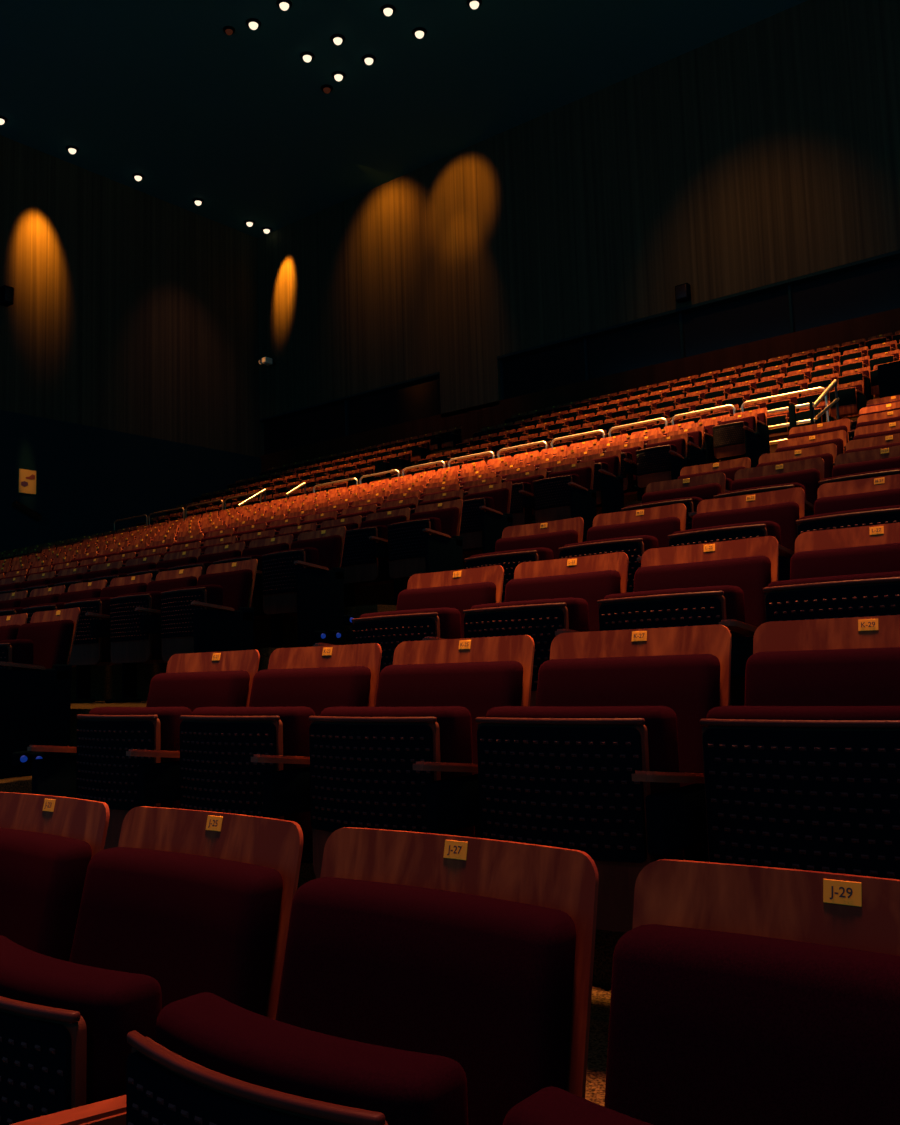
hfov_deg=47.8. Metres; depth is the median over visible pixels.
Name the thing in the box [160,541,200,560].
seat
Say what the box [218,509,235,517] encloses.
seat
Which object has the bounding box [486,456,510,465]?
seat
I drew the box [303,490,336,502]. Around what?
seat
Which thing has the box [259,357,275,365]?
wall lamp
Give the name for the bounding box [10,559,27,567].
seat
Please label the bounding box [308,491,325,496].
seat
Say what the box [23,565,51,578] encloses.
seat
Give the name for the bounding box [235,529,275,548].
seat
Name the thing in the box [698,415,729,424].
seat
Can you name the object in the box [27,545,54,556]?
seat
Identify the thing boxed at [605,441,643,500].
seat
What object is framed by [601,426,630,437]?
seat
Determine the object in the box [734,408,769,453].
seat
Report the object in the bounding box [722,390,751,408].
seat
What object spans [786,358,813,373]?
seat
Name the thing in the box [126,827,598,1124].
seat
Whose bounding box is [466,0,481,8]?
recessed light
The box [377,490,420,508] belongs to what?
seat
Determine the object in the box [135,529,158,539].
seat
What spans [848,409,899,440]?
seat
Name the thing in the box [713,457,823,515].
seat
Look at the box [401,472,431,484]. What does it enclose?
seat
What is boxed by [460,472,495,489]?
seat
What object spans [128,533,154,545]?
seat
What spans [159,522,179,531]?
seat
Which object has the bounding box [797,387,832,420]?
seat
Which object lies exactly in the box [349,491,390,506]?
seat
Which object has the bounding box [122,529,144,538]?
seat
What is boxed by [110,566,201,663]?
seat
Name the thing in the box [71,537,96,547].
seat
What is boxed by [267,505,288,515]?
seat
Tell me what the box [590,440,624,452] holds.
seat
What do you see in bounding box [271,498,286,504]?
seat
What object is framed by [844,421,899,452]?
seat
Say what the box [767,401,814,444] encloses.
guard rail
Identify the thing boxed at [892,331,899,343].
seat
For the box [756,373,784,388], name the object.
seat
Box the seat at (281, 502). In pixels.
[276,498,293,506]
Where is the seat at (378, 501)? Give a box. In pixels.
[338,497,383,515]
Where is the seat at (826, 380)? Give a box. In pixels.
[807,373,838,390]
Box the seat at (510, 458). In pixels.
[488,457,514,468]
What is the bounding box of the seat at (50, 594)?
[0,585,65,615]
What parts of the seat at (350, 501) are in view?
backrest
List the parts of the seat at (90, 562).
backrest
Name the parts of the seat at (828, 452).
backrest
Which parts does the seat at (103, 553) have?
backrest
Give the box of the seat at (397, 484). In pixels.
[367,481,401,494]
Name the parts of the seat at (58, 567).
backrest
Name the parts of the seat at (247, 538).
backrest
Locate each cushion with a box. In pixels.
[0,575,22,579]
[0,582,20,590]
[0,599,21,608]
[0,607,27,613]
[0,625,19,639]
[0,639,32,668]
[0,828,91,961]
[0,935,161,1104]
[1,588,22,591]
[17,620,73,668]
[20,578,50,587]
[20,594,59,606]
[23,571,47,578]
[27,584,53,587]
[30,602,68,609]
[48,567,74,573]
[50,573,83,583]
[58,588,100,602]
[60,579,88,582]
[69,847,282,1015]
[70,556,93,561]
[71,597,113,659]
[75,563,102,568]
[83,568,118,578]
[89,707,191,808]
[94,552,118,558]
[95,573,126,577]
[100,583,146,596]
[103,558,131,563]
[117,591,163,657]
[118,548,144,554]
[118,562,155,573]
[133,553,163,558]
[133,568,168,572]
[145,544,171,549]
[146,576,196,591]
[146,670,249,711]
[156,556,196,567]
[156,992,467,1124]
[163,548,196,557]
[168,584,222,609]
[172,539,200,545]
[174,562,212,573]
[192,706,314,861]
[197,550,240,562]
[197,569,251,610]
[198,542,232,551]
[199,529,223,535]
[201,534,230,541]
[219,555,262,612]
[225,524,251,530]
[232,528,263,536]
[235,536,271,545]
[242,543,288,555]
[249,666,370,715]
[254,519,280,524]
[265,523,297,530]
[268,547,317,568]
[274,530,312,538]
[276,877,575,1124]
[283,514,312,519]
[291,535,341,569]
[299,517,334,524]
[315,508,344,513]
[316,523,357,530]
[321,706,474,836]
[337,510,373,518]
[346,525,388,577]
[348,502,380,508]
[360,515,406,527]
[360,607,460,638]
[375,661,522,834]
[376,503,415,512]
[383,496,416,502]
[392,517,440,535]
[396,582,495,638]
[410,507,458,537]
[419,496,460,505]
[420,489,455,498]
[460,477,491,485]
[461,482,497,491]
[463,497,493,511]
[464,488,508,514]
[470,547,552,560]
[470,597,588,631]
[486,706,683,860]
[495,530,577,559]
[497,470,529,478]
[503,1086,652,1124]
[504,570,620,631]
[513,482,532,523]
[536,474,579,487]
[536,654,719,856]
[537,463,572,470]
[548,466,591,489]
[564,535,657,551]
[579,455,618,475]
[587,517,680,547]
[595,462,608,473]
[603,585,745,705]
[604,924,899,1124]
[605,446,641,482]
[622,452,633,488]
[625,497,702,511]
[633,555,770,636]
[640,444,676,454]
[642,483,720,502]
[646,438,684,457]
[667,431,701,447]
[672,521,780,544]
[677,466,745,480]
[692,502,798,551]
[706,706,899,719]
[717,421,748,453]
[717,483,805,499]
[720,416,754,430]
[725,478,732,490]
[731,469,819,504]
[745,647,899,705]
[767,571,899,586]
[775,438,842,454]
[787,425,847,442]
[790,542,899,579]
[799,505,899,519]
[814,488,899,514]
[821,468,899,480]
[832,456,899,476]
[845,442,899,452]
[853,429,899,439]
[856,416,899,427]
[858,407,899,416]
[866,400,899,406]
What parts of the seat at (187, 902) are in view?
vent panel, armrest, backrest, number plate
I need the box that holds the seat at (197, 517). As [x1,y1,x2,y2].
[180,516,199,524]
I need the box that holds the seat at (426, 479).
[396,476,428,489]
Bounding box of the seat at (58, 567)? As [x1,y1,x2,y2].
[25,561,77,580]
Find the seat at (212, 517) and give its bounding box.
[198,515,217,524]
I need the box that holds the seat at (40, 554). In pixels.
[10,553,42,565]
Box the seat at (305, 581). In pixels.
[262,526,345,646]
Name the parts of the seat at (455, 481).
backrest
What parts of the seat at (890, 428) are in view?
backrest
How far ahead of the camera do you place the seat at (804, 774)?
1.87 m
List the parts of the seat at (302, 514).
backrest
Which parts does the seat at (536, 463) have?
backrest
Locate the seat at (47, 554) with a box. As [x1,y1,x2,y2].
[28,550,59,562]
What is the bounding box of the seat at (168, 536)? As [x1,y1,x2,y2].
[147,533,174,546]
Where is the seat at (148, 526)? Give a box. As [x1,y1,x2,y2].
[129,525,150,533]
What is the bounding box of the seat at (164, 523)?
[145,522,166,530]
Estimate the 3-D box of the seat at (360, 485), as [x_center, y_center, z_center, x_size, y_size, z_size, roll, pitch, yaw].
[-1.866,-1.061,18.943,0.547,0.878,0.562,-6,-8,38]
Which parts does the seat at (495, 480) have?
backrest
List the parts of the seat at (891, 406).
backrest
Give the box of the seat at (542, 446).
[531,440,559,451]
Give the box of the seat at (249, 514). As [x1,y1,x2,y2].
[243,510,264,520]
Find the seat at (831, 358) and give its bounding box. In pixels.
[812,352,840,370]
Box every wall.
[0,135,263,457]
[257,0,899,418]
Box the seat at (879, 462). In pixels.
[818,445,899,486]
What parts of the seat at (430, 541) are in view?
vent panel, armrest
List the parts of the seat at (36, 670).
vent panel, armrest, backrest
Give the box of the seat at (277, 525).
[265,517,300,534]
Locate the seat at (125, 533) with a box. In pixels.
[104,532,128,541]
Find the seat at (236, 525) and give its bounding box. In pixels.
[225,519,254,532]
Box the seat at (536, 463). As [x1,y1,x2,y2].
[529,456,563,469]
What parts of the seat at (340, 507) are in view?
backrest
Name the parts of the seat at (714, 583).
vent panel, number plate, backrest, armrest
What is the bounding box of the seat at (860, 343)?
[839,338,865,354]
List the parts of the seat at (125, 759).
armrest, vent panel, armrest, backrest, number plate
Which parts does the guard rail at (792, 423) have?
post, post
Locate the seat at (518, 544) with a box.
[464,517,583,601]
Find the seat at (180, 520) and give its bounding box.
[162,519,183,527]
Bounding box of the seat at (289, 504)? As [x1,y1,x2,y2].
[282,500,301,507]
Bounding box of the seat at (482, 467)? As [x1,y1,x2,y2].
[458,466,487,478]
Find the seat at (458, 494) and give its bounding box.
[409,489,463,519]
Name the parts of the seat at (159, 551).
backrest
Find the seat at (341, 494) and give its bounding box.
[314,491,349,503]
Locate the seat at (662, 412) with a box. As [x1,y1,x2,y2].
[645,406,673,423]
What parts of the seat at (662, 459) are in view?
vent panel, backrest, armrest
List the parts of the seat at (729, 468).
backrest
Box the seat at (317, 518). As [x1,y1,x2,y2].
[299,511,337,526]
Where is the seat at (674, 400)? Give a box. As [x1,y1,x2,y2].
[657,394,683,408]
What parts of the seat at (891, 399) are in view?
backrest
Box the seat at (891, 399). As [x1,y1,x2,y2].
[850,395,899,430]
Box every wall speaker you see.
[0,285,13,306]
[675,283,690,302]
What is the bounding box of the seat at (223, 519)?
[221,514,241,524]
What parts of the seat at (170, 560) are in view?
vent panel, backrest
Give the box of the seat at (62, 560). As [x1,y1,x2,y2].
[28,555,73,573]
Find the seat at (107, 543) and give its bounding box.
[85,540,114,552]
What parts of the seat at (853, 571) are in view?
vent panel, backrest, number plate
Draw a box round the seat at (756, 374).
[736,369,762,382]
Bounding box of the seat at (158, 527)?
[140,525,161,534]
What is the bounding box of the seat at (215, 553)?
[168,542,244,574]
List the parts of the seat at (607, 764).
vent panel, number plate, backrest, armrest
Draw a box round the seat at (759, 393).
[749,385,779,402]
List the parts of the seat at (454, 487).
backrest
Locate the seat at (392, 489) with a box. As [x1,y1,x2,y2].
[359,486,395,499]
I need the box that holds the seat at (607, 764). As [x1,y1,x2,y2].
[476,624,731,931]
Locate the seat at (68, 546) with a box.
[43,545,71,555]
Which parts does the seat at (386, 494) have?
backrest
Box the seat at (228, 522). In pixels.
[225,516,247,527]
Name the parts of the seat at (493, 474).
backrest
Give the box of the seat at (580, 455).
[565,448,602,462]
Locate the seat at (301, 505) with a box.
[274,501,313,515]
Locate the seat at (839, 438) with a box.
[775,430,846,454]
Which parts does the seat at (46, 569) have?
backrest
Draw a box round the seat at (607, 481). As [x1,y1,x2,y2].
[579,450,623,513]
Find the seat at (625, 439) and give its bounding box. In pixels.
[612,433,643,443]
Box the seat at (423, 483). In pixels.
[390,480,425,494]
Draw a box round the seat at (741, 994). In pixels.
[503,859,899,1124]
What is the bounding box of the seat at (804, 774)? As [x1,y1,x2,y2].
[700,615,899,879]
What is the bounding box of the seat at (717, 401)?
[695,396,724,413]
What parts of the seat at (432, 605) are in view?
armrest, vent panel, armrest, backrest, number plate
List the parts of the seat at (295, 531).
backrest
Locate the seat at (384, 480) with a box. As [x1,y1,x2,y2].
[360,479,388,488]
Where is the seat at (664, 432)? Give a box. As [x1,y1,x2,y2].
[647,426,679,436]
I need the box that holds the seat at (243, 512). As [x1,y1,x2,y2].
[239,508,257,516]
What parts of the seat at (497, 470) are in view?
backrest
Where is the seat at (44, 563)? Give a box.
[27,559,51,573]
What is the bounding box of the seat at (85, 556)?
[52,551,96,569]
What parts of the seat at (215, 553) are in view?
backrest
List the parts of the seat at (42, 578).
backrest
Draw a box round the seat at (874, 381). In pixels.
[870,360,899,397]
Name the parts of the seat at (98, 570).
vent panel, backrest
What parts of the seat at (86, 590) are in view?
vent panel, backrest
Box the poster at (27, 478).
[19,469,35,494]
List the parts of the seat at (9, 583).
backrest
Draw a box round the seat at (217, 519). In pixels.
[199,518,219,528]
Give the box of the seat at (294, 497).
[289,494,305,500]
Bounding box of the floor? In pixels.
[0,395,879,1106]
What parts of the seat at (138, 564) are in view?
vent panel, backrest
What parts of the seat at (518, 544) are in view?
vent panel, backrest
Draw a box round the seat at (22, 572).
[0,569,26,579]
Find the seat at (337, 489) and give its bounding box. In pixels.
[328,487,345,492]
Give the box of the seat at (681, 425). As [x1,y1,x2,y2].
[664,421,693,429]
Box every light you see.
[0,116,6,124]
[12,751,28,765]
[28,752,44,766]
[66,146,78,153]
[132,173,143,180]
[192,198,203,205]
[223,26,234,34]
[244,220,254,226]
[246,18,260,29]
[261,227,271,233]
[276,0,291,10]
[300,52,313,61]
[314,631,325,641]
[321,84,332,93]
[330,34,344,44]
[330,630,340,640]
[332,71,345,80]
[343,615,353,624]
[362,54,375,64]
[380,4,395,15]
[412,27,426,38]
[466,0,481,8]
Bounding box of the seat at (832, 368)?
[811,362,839,381]
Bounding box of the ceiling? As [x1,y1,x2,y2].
[0,0,806,237]
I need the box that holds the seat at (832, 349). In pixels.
[813,344,839,360]
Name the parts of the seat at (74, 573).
vent panel, backrest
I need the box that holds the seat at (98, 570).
[54,561,122,591]
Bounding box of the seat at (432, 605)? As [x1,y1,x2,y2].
[313,565,503,704]
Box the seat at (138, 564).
[89,555,160,586]
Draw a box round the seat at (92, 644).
[64,573,151,702]
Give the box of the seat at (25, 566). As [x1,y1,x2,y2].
[3,563,30,577]
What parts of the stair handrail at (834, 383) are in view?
post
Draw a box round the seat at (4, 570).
[0,566,10,573]
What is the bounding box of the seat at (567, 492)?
[533,460,596,541]
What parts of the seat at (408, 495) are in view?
backrest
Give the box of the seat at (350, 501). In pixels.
[316,497,358,512]
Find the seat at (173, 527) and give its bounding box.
[155,525,177,535]
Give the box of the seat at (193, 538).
[167,533,203,551]
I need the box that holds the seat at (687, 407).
[670,401,698,418]
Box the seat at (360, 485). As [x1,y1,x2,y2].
[348,483,366,488]
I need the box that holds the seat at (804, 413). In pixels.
[796,400,831,426]
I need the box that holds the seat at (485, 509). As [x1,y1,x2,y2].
[459,481,512,553]
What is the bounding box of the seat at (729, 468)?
[640,457,750,503]
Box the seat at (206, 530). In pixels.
[199,524,226,537]
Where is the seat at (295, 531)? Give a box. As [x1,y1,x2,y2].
[274,523,316,538]
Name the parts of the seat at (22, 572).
backrest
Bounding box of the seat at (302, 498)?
[296,494,314,502]
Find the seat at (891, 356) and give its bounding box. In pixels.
[869,349,899,370]
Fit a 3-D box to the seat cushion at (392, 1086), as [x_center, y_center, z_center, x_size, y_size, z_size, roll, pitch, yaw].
[-0.186,0.762,1.179,0.456,0.420,0.127,-7,-8,38]
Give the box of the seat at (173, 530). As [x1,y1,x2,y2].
[151,529,176,541]
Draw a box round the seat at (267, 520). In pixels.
[236,514,284,531]
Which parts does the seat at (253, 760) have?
vent panel, armrest, backrest, number plate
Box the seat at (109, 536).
[87,535,112,544]
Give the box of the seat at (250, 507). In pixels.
[237,506,254,513]
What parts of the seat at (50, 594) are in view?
vent panel, backrest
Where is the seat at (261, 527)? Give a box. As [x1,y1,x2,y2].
[232,523,266,540]
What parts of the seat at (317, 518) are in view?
backrest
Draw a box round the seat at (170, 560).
[127,549,200,580]
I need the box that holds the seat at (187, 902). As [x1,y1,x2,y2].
[0,806,303,1124]
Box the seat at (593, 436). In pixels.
[577,430,605,442]
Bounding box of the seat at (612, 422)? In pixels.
[598,416,625,433]
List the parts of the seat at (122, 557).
backrest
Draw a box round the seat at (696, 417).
[679,411,709,423]
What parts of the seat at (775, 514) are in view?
vent panel, number plate, backrest, armrest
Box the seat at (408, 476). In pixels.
[383,474,411,484]
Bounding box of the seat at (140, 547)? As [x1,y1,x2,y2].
[106,543,146,560]
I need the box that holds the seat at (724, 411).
[707,404,738,418]
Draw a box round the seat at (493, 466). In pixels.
[491,460,519,472]
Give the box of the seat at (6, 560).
[0,558,10,563]
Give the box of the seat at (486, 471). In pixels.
[459,469,490,483]
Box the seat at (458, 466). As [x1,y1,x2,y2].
[432,465,459,475]
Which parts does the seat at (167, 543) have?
backrest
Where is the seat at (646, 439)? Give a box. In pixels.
[628,433,662,448]
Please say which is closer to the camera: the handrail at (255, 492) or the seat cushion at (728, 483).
the seat cushion at (728, 483)
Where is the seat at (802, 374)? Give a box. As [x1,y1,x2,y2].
[783,368,811,383]
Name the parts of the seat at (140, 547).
backrest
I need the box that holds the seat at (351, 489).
[325,486,358,498]
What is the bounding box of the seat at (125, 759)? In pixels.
[27,650,259,848]
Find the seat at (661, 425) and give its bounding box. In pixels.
[652,416,682,428]
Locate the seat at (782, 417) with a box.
[767,409,795,434]
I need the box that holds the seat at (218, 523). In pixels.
[201,521,222,531]
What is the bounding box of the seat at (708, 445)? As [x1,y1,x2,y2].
[683,419,719,463]
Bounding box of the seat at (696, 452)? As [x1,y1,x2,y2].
[667,426,706,465]
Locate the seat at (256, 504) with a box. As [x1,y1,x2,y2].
[253,501,268,507]
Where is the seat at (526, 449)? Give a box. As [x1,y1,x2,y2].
[509,444,536,456]
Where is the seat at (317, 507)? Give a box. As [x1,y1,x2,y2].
[285,502,328,517]
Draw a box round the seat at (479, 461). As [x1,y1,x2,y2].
[458,461,484,472]
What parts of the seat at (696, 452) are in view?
backrest, armrest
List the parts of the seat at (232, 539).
backrest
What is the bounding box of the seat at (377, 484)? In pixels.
[350,482,382,493]
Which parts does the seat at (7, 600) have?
backrest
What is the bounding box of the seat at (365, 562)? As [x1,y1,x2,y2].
[341,508,409,604]
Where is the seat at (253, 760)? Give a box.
[180,643,381,863]
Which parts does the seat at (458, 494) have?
backrest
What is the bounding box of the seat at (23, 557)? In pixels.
[11,556,26,562]
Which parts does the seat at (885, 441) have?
backrest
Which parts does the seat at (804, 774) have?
vent panel, backrest, number plate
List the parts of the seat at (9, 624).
backrest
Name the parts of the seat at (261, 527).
backrest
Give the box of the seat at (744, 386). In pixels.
[730,379,757,393]
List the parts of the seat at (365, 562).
vent panel, armrest, backrest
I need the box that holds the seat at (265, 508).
[260,504,279,512]
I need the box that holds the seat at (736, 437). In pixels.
[712,412,760,467]
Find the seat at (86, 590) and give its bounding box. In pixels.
[22,579,106,702]
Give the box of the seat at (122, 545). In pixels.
[97,541,127,554]
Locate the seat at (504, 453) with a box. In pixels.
[488,448,515,459]
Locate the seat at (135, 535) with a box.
[115,532,139,543]
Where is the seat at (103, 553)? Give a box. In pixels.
[78,547,121,565]
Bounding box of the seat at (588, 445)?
[579,439,608,450]
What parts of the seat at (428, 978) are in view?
vent panel, number plate, backrest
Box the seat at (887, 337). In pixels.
[865,332,892,349]
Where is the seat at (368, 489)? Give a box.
[340,486,374,499]
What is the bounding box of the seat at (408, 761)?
[309,635,534,878]
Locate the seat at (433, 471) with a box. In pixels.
[414,470,434,474]
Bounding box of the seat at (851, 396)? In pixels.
[829,380,865,418]
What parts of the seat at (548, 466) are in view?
backrest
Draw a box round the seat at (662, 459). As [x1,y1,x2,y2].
[636,433,689,488]
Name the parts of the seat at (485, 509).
vent panel, armrest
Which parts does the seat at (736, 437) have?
vent panel, backrest, armrest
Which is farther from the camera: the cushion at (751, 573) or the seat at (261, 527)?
the seat at (261, 527)
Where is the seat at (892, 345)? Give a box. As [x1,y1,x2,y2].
[868,340,896,358]
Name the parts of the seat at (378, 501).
backrest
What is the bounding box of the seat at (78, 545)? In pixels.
[60,542,87,552]
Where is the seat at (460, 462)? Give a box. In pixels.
[450,456,474,468]
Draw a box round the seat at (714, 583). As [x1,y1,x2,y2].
[597,536,778,705]
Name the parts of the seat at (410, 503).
backrest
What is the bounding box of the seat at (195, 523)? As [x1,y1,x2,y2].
[176,522,198,533]
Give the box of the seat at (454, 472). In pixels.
[426,471,457,486]
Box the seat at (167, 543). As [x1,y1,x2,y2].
[135,538,174,556]
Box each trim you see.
[719,432,788,460]
[834,361,899,420]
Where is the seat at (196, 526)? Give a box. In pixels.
[175,525,199,537]
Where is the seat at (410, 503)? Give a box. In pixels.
[361,497,418,522]
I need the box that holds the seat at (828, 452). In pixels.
[756,444,836,478]
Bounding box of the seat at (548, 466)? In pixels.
[537,458,576,477]
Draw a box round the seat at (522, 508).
[503,469,546,525]
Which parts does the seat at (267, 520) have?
backrest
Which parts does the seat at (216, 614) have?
vent panel, armrest, backrest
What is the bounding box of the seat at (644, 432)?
[631,428,660,436]
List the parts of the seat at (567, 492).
vent panel, backrest, armrest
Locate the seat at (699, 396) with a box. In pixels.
[680,389,707,403]
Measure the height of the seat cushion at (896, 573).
0.420 m
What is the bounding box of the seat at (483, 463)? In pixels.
[458,462,485,476]
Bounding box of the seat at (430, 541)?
[387,499,462,578]
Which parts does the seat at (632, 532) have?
vent panel, backrest, number plate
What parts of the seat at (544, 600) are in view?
vent panel, armrest, backrest, number plate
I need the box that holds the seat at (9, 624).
[0,613,27,639]
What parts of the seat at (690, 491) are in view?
vent panel, backrest, armrest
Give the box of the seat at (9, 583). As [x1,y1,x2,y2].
[0,576,25,590]
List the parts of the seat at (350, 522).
backrest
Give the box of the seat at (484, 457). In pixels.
[467,452,494,463]
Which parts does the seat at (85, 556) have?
backrest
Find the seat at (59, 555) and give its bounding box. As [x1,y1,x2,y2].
[30,552,65,566]
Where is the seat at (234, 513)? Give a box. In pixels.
[219,512,237,520]
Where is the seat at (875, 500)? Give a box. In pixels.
[796,474,899,535]
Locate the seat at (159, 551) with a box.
[122,547,166,566]
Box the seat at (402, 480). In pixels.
[375,477,406,488]
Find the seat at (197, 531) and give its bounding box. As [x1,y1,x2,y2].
[175,529,200,541]
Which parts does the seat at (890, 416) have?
vent panel, backrest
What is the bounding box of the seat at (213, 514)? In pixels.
[199,512,217,521]
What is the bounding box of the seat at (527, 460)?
[523,454,552,466]
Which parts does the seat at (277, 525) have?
backrest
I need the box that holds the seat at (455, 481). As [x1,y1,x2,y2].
[420,479,458,496]
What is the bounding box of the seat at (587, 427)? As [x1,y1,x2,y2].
[575,420,602,437]
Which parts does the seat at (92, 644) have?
vent panel, armrest, backrest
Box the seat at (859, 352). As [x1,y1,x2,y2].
[840,346,867,365]
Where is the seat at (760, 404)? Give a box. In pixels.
[736,400,767,412]
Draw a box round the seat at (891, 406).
[851,402,899,429]
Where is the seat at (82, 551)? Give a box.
[51,549,85,563]
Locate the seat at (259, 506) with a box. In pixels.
[256,502,273,510]
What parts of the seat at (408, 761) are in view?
vent panel, armrest, backrest, number plate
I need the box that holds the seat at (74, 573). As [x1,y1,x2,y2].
[21,566,87,596]
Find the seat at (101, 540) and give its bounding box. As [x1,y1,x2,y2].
[77,539,104,549]
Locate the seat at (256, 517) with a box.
[250,512,273,522]
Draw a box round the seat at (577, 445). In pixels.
[570,439,596,448]
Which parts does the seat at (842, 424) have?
backrest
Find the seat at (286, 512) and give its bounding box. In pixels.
[275,507,300,516]
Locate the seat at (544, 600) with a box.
[463,552,628,705]
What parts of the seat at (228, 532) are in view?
backrest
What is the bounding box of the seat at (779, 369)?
[761,363,787,377]
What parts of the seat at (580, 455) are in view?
backrest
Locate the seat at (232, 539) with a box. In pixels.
[198,536,236,554]
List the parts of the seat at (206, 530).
backrest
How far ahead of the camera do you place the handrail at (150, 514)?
24.64 m
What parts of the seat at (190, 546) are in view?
backrest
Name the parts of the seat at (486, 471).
backrest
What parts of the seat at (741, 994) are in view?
backrest, number plate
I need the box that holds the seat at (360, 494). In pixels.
[329,491,366,505]
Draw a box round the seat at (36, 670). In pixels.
[0,607,79,777]
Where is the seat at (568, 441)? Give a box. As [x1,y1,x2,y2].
[554,435,582,446]
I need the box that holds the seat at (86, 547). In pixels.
[65,543,95,556]
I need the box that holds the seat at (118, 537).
[96,536,121,546]
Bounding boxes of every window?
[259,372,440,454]
[497,250,899,399]
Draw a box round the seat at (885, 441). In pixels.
[833,433,899,465]
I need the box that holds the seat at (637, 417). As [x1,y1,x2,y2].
[621,411,648,428]
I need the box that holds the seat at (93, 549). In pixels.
[74,545,106,558]
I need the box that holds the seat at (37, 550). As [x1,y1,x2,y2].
[13,548,40,557]
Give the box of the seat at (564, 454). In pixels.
[556,447,587,459]
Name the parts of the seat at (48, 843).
number plate, backrest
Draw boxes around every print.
[21,481,27,486]
[26,474,34,479]
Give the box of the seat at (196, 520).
[178,519,198,528]
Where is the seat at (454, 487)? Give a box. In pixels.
[418,484,459,505]
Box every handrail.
[114,514,147,529]
[148,507,184,524]
[185,500,222,518]
[224,492,261,509]
[237,489,265,506]
[285,482,305,497]
[313,478,357,492]
[359,470,399,483]
[402,461,445,475]
[448,451,494,466]
[497,441,547,457]
[551,430,604,447]
[608,418,667,436]
[671,405,735,424]
[741,387,828,421]
[813,379,838,423]
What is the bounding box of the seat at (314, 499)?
[289,495,325,508]
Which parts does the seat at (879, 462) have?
vent panel, backrest, number plate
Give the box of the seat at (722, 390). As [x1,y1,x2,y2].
[705,384,732,398]
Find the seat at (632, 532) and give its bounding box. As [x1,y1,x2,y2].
[558,503,685,592]
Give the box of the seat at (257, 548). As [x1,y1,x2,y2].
[213,534,292,647]
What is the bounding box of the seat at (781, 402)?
[766,394,798,411]
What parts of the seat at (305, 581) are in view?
vent panel, armrest, backrest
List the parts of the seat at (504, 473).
backrest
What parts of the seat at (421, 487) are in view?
backrest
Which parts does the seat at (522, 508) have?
vent panel, armrest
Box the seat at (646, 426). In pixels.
[626,421,656,435]
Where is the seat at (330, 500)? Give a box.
[300,496,339,510]
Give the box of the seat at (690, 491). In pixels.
[621,472,725,529]
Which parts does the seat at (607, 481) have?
vent panel, armrest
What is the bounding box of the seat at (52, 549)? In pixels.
[27,548,55,558]
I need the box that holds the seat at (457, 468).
[429,467,458,480]
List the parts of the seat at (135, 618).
vent panel, armrest, backrest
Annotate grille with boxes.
[5,287,13,301]
[676,284,686,298]
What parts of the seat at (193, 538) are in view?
backrest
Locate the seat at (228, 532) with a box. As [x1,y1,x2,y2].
[201,528,233,545]
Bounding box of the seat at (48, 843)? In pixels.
[0,792,109,961]
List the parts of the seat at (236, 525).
backrest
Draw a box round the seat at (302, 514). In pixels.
[266,509,315,526]
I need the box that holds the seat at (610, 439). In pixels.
[600,434,627,442]
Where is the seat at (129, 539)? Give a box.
[106,536,134,549]
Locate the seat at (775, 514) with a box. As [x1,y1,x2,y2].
[668,487,804,580]
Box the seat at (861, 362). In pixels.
[839,356,869,376]
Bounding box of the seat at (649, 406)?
[634,399,660,413]
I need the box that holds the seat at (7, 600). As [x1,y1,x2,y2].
[0,590,27,608]
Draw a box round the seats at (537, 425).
[0,350,813,561]
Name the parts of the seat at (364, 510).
backrest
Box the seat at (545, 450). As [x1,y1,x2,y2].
[541,445,566,454]
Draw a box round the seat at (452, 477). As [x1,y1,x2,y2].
[423,475,457,491]
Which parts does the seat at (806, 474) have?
vent panel, backrest, armrest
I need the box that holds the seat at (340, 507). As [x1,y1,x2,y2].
[301,503,348,521]
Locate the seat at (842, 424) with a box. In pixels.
[762,418,849,454]
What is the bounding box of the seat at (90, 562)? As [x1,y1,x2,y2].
[55,557,105,576]
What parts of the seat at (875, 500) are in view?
vent panel, backrest, number plate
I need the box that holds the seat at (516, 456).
[514,451,538,459]
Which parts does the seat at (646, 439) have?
backrest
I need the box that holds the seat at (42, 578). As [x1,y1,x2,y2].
[0,571,55,593]
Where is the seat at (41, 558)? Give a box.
[10,556,46,570]
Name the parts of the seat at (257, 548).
backrest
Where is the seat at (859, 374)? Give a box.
[838,366,872,399]
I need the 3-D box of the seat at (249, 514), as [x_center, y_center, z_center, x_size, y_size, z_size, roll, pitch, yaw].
[-3.213,-0.390,15.783,0.547,0.878,0.562,-6,-8,38]
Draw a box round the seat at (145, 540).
[121,537,150,550]
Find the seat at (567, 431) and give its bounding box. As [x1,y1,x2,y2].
[553,425,579,442]
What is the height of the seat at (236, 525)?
0.878 m
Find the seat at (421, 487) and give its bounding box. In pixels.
[383,485,423,501]
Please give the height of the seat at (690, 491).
0.878 m
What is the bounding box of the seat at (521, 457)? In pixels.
[518,451,544,462]
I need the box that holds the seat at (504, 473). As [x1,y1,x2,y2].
[497,465,534,482]
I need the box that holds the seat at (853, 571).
[763,522,899,621]
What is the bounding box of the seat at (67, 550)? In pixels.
[46,547,77,559]
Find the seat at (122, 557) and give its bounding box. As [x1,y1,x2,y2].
[88,552,135,571]
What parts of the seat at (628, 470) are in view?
vent panel, armrest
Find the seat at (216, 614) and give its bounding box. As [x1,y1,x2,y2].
[161,559,257,660]
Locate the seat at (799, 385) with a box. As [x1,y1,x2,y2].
[778,379,808,396]
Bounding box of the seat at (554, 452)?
[548,445,575,456]
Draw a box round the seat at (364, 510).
[317,504,376,528]
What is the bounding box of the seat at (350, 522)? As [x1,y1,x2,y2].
[293,515,361,606]
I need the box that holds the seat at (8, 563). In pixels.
[0,562,10,567]
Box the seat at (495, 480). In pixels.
[461,476,501,499]
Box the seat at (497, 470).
[494,462,526,476]

